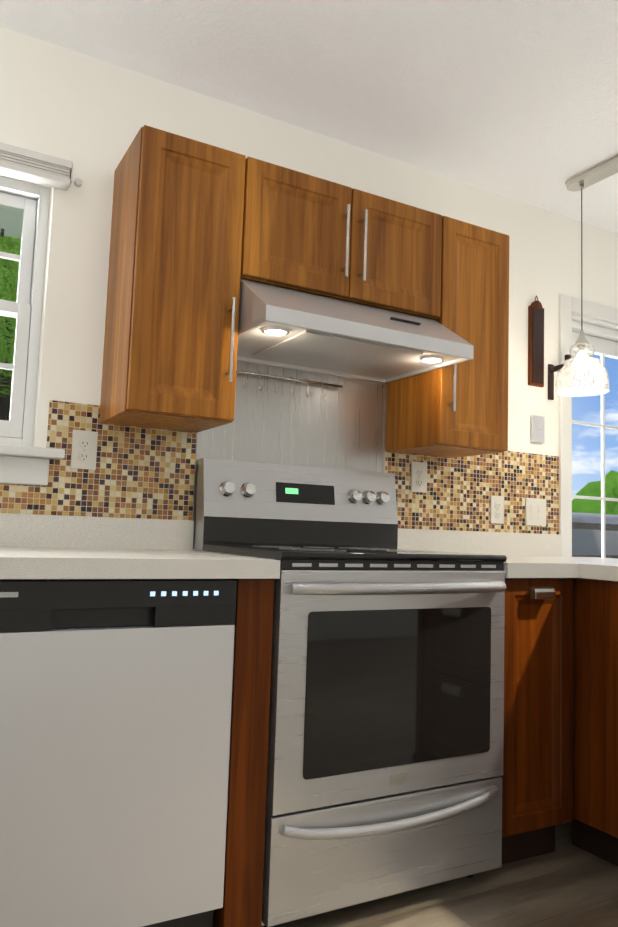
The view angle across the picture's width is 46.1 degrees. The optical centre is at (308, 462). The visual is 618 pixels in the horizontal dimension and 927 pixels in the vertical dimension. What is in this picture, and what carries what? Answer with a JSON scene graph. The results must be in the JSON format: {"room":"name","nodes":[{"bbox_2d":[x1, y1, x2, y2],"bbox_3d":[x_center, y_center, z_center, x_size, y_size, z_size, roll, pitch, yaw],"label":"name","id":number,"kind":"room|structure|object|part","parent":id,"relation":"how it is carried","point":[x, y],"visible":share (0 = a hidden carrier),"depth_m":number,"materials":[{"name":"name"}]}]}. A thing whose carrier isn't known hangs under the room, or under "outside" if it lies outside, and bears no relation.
{"room":"kitchen","nodes":[
{"label":"kitchen","id":0,"kind":"room"},
{"bbox_2d":[0,208,22,238],"bbox_3d":[-1.602,-1.035,2.382,4.600,0.125,0.708,5,-6,-29],"label":"canopy","id":1,"kind":"object","parent":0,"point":[8,224],"depth_m":2.86,"materials":[{"name":"white"}]},
{"bbox_2d":[0,26,617,550],"bbox_3d":[0.416,0.043,2.936,6.900,2.490,0.140,5,-6,-29],"label":"wall","id":2,"kind":"structure","parent":0,"point":[88,116],"depth_m":2.42,"materials":[{"name":"white paint"}]},
{"bbox_2d":[0,176,50,446],"bbox_3d":[-1.230,-0.483,2.083,0.873,0.833,0.079,5,-6,-29],"label":"double-hung window","id":3,"kind":"structure","parent":2,"relation":"in","point":[30,202],"depth_m":2.25,"materials":[{"name":"white plastic"}]},
{"bbox_2d":[0,444,64,485],"bbox_3d":[-1.196,-0.019,1.958,1.015,0.108,0.116,5,-6,-29],"label":"window sill","id":4,"kind":"structure","parent":2,"relation":"attached to","point":[28,465],"depth_m":2.13,"materials":[{"name":"white paint"}]},
{"bbox_2d":[0,142,82,190],"bbox_3d":[-1.140,-0.918,2.025,1.002,0.074,0.060,5,-6,-29],"label":"window blind","id":5,"kind":"object","parent":2,"relation":"attached to","point":[21,163],"visible":1,"depth_m":2.18,"materials":[{"name":"white paint"}]},
{"bbox_2d":[99,125,245,432],"bbox_3d":[-0.413,-0.531,2.226,0.322,0.823,0.364,5,-6,-29],"label":"upper cabinet","id":6,"kind":"object","parent":2,"relation":"attached to","point":[171,327],"visible":1,"depth_m":2.11,"materials":[{"name":"brown wood"}]},
{"bbox_2d":[0,400,558,533],"bbox_3d":[-0.665,-0.005,2.253,4.061,0.346,0.005,5,-6,-29],"label":"backsplash","id":7,"kind":"structure","parent":2,"relation":"attached to","point":[143,473],"depth_m":2.37,"materials":[{"name":"tile"}]},
{"bbox_2d":[70,430,97,469],"bbox_3d":[-0.690,-0.038,2.233,0.075,0.118,0.010,5,-6,-29],"label":"outlet","id":8,"kind":"object","parent":7,"relation":"attached to","point":[84,451],"visible":1,"depth_m":2.23,"materials":[{"name":"white plastic"}]},
{"bbox_2d":[411,461,426,492],"bbox_3d":[0.432,0.058,2.851,0.075,0.118,0.010,5,-6,-29],"label":"electrical outlet","id":9,"kind":"object","parent":7,"relation":"attached to","point":[418,476],"visible":1,"depth_m":2.85,"materials":[{"name":"white plastic"}]},
{"bbox_2d":[490,496,503,523],"bbox_3d":[0.787,0.198,3.038,0.070,0.115,0.010,5,-6,-29],"label":"outlet","id":10,"kind":"object","parent":7,"relation":"attached to","point":[496,509],"visible":1,"depth_m":3.03,"materials":[{"name":"white plastic"}]},
{"bbox_2d":[525,498,545,525],"bbox_3d":[0.984,0.215,3.146,0.120,0.118,0.011,5,-6,-29],"label":"light switch","id":11,"kind":"object","parent":7,"relation":"attached to","point":[535,511],"visible":1,"depth_m":3.14,"materials":[{"name":"white plastic"}]},
{"bbox_2d":[192,360,386,548],"bbox_3d":[-0.042,-0.022,2.600,0.762,0.675,0.008,5,-6,-29],"label":"backsplash","id":12,"kind":"structure","parent":2,"relation":"attached to","point":[344,427],"depth_m":2.62,"materials":[{"name":"silver metal"}]},
{"bbox_2d":[236,369,342,399],"bbox_3d":[-0.101,-0.272,2.550,0.510,0.073,0.059,5,-6,-29],"label":"hooks","id":13,"kind":"object","parent":12,"relation":"attached to","point":[292,379],"visible":0.83,"depth_m":2.56,"materials":[{"name":"silver metal"}]},
{"bbox_2d":[240,156,441,319],"bbox_3d":[0.069,-0.713,2.507,0.760,0.377,0.364,5,-6,-29],"label":"upper cabinet","id":14,"kind":"object","parent":2,"relation":"attached to","point":[304,232],"visible":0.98,"depth_m":2.36,"materials":[{"name":"brown wood"}]},
{"bbox_2d":[237,279,473,382],"bbox_3d":[0.091,-0.438,2.423,0.754,0.179,0.497,5,-6,-29],"label":"range hood","id":15,"kind":"object","parent":14,"relation":"attached to","point":[289,328],"visible":0.98,"depth_m":2.30,"materials":[{"name":"silver metal"}]},
{"bbox_2d":[386,216,508,457],"bbox_3d":[0.535,-0.450,2.747,0.322,0.823,0.364,5,-6,-29],"label":"upper cabinet","id":16,"kind":"object","parent":2,"relation":"attached to","point":[457,410],"visible":0.67,"depth_m":2.64,"materials":[{"name":"brown wood"}]},
{"bbox_2d":[528,295,543,386],"bbox_3d":[1.006,-0.539,3.213,0.080,0.408,0.022,5,-6,-29],"label":"plaque","id":17,"kind":"object","parent":2,"relation":"attached to","point":[535,343],"visible":0.98,"depth_m":3.20,"materials":[{"name":"brown wood"}]},
{"bbox_2d":[531,415,544,442],"bbox_3d":[1.005,-0.145,3.184,0.075,0.118,0.011,5,-6,-29],"label":"light switch","id":18,"kind":"object","parent":2,"relation":"attached to","point":[537,429],"visible":1,"depth_m":3.18,"materials":[{"name":"white plastic"}]},
{"bbox_2d":[548,354,570,399],"bbox_3d":[1.105,-0.374,3.205,0.028,0.185,0.110,5,-6,-29],"label":"bracket","id":19,"kind":"object","parent":2,"relation":"attached to","point":[552,369],"visible":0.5,"depth_m":3.24,"materials":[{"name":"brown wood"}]},
{"bbox_2d":[559,294,617,556],"bbox_3d":[1.929,0.356,3.688,1.905,2.110,0.057,5,-6,-29],"label":"window frame","id":20,"kind":"structure","parent":2,"relation":"attached to","point":[569,306],"depth_m":3.28,"materials":[{"name":"white paint"}]},
{"bbox_2d":[572,320,617,557],"bbox_3d":[1.898,0.401,3.738,1.739,2.027,0.123,5,-6,-29],"label":"window","id":21,"kind":"structure","parent":2,"relation":"in","point":[603,341],"depth_m":3.54,"materials":[{"name":"white plastic"}]},
{"bbox_2d":[0,0,617,233],"bbox_3d":[1.697,-1.414,0.834,7.220,0.100,5.440,5,-6,-29],"label":"ceiling","id":22,"kind":"structure","parent":0,"point":[517,100],"depth_m":2.35,"materials":[{"name":"white paint"}]},
{"bbox_2d":[555,154,617,396],"bbox_3d":[1.307,-0.755,2.627,0.206,0.898,0.995,5,-6,-29],"label":"pendant light","id":23,"kind":"object","parent":22,"relation":"attached to","point":[582,358],"depth_m":2.92,"materials":[{"name":"white glass"}]},
{"bbox_3d":[1.329,-1.189,2.654,0.090,0.028,0.964,5,-6,-29],"label":"pendant light track canopy","id":24,"kind":"part","parent":23,"relation":"part of","materials":[{"name":"silver metal"}]},
{"bbox_2d":[261,822,617,926],"bbox_3d":[1.635,1.140,0.550,7.220,0.060,5.340,5,-6,-29],"label":"floor","id":25,"kind":"structure","parent":0,"point":[566,883],"depth_m":2.01,"materials":[{"name":"brown wood"}]},
{"bbox_2d":[0,579,236,926],"bbox_3d":[-0.601,0.713,1.858,0.599,0.861,0.624,5,-6,-29],"label":"dishwasher","id":26,"kind":"object","parent":25,"relation":"on","point":[115,709],"visible":1,"depth_m":1.60,"materials":[{"name":"white metal"}]},
{"bbox_2d":[213,579,274,926],"bbox_3d":[-0.290,0.745,2.029,0.100,0.875,0.600,5,-6,-29],"label":"cabinet filler","id":27,"kind":"object","parent":25,"relation":"on","point":[245,825],"visible":0.25,"depth_m":1.77,"materials":[{"name":"brown wood"}]},
{"bbox_2d":[0,513,279,578],"bbox_3d":[-1.258,0.153,1.536,2.358,0.141,0.654,5,-6,-29],"label":"countertop","id":28,"kind":"structure","parent":27,"relation":"on","point":[53,547],"depth_m":1.92,"materials":[{"name":"stone"}]},
{"bbox_2d":[194,458,506,926],"bbox_3d":[0.115,0.602,2.218,0.758,1.222,0.696,5,-6,-29],"label":"range","id":29,"kind":"object","parent":25,"relation":"on","point":[385,747],"visible":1,"depth_m":1.97,"materials":[{"name":"silver metal"}]},
{"bbox_2d":[500,578,571,864],"bbox_3d":[0.560,0.818,2.498,0.312,0.875,0.654,5,-6,-29],"label":"base cabinet","id":30,"kind":"object","parent":25,"relation":"on","point":[536,776],"visible":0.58,"depth_m":2.25,"materials":[{"name":"brown wood"}]},
{"bbox_2d":[397,529,583,577],"bbox_3d":[0.575,0.309,2.531,0.296,0.141,0.679,5,-6,-29],"label":"countertop","id":31,"kind":"structure","parent":30,"relation":"on","point":[528,555],"depth_m":2.89,"materials":[{"name":"stone"}]},
{"bbox_2d":[569,578,617,865],"bbox_3d":[1.223,0.820,2.280,0.624,0.876,0.460,5,-6,-29],"label":"base cabinet","id":32,"kind":"object","parent":25,"relation":"on","point":[595,717],"visible":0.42,"depth_m":2.23,"materials":[{"name":"brown wood"}]},
{"bbox_2d":[584,557,617,580],"bbox_3d":[1.287,0.325,2.445,0.867,0.141,1.519,5,-6,-29],"label":"countertop","id":33,"kind":"structure","parent":32,"relation":"on","point":[597,568],"depth_m":2.28,"materials":[{"name":"stone"}]},
{"label":"outside","id":34,"kind":"structure","parent":0,"visible":0},
{"bbox_3d":[-7.497,5.079,42.714,110.000,0.100,77.559,5,-6,-29],"label":"ground","id":35,"kind":"structure","parent":34,"visible":0},
{"bbox_2d":[0,235,20,420],"bbox_3d":[-5.645,-5.261,17.539,23.416,15.926,15.710,5,-6,-29],"label":"trees","id":36,"kind":"object","parent":35,"relation":"on","point":[7,268],"depth_m":13.38,"materials":[{"name":"green plant"}]},
{"bbox_2d":[572,470,617,514],"bbox_3d":[24.869,0.869,42.059,10.207,13.433,23.902,5,-6,-29],"label":"tree","id":37,"kind":"object","parent":35,"relation":"on","point":[611,489],"depth_m":48.18,"materials":[{"name":"green plant"}]},
{"bbox_3d":[1.005,1.690,5.435,3.700,0.220,3.858,5,-6,-29],"label":"deck","id":38,"kind":"object","parent":35,"relation":"on","visible":0},
{"bbox_2d":[572,512,617,554],"bbox_3d":[1.945,0.933,4.615,1.000,1.196,0.620,5,-6,-29],"label":"outdoor grill","id":39,"kind":"object","parent":38,"relation":"on","point":[581,545],"depth_m":4.26,"materials":[{"name":"grey metal"}]},
{"bbox_2d":[572,522,617,558],"bbox_3d":[1.367,0.860,3.805,1.060,1.150,0.060,5,-6,-29],"label":"railing","id":40,"kind":"object","parent":38,"relation":"on","point":[594,526],"depth_m":3.91,"materials":[{"name":"grey metal"}]}
]}

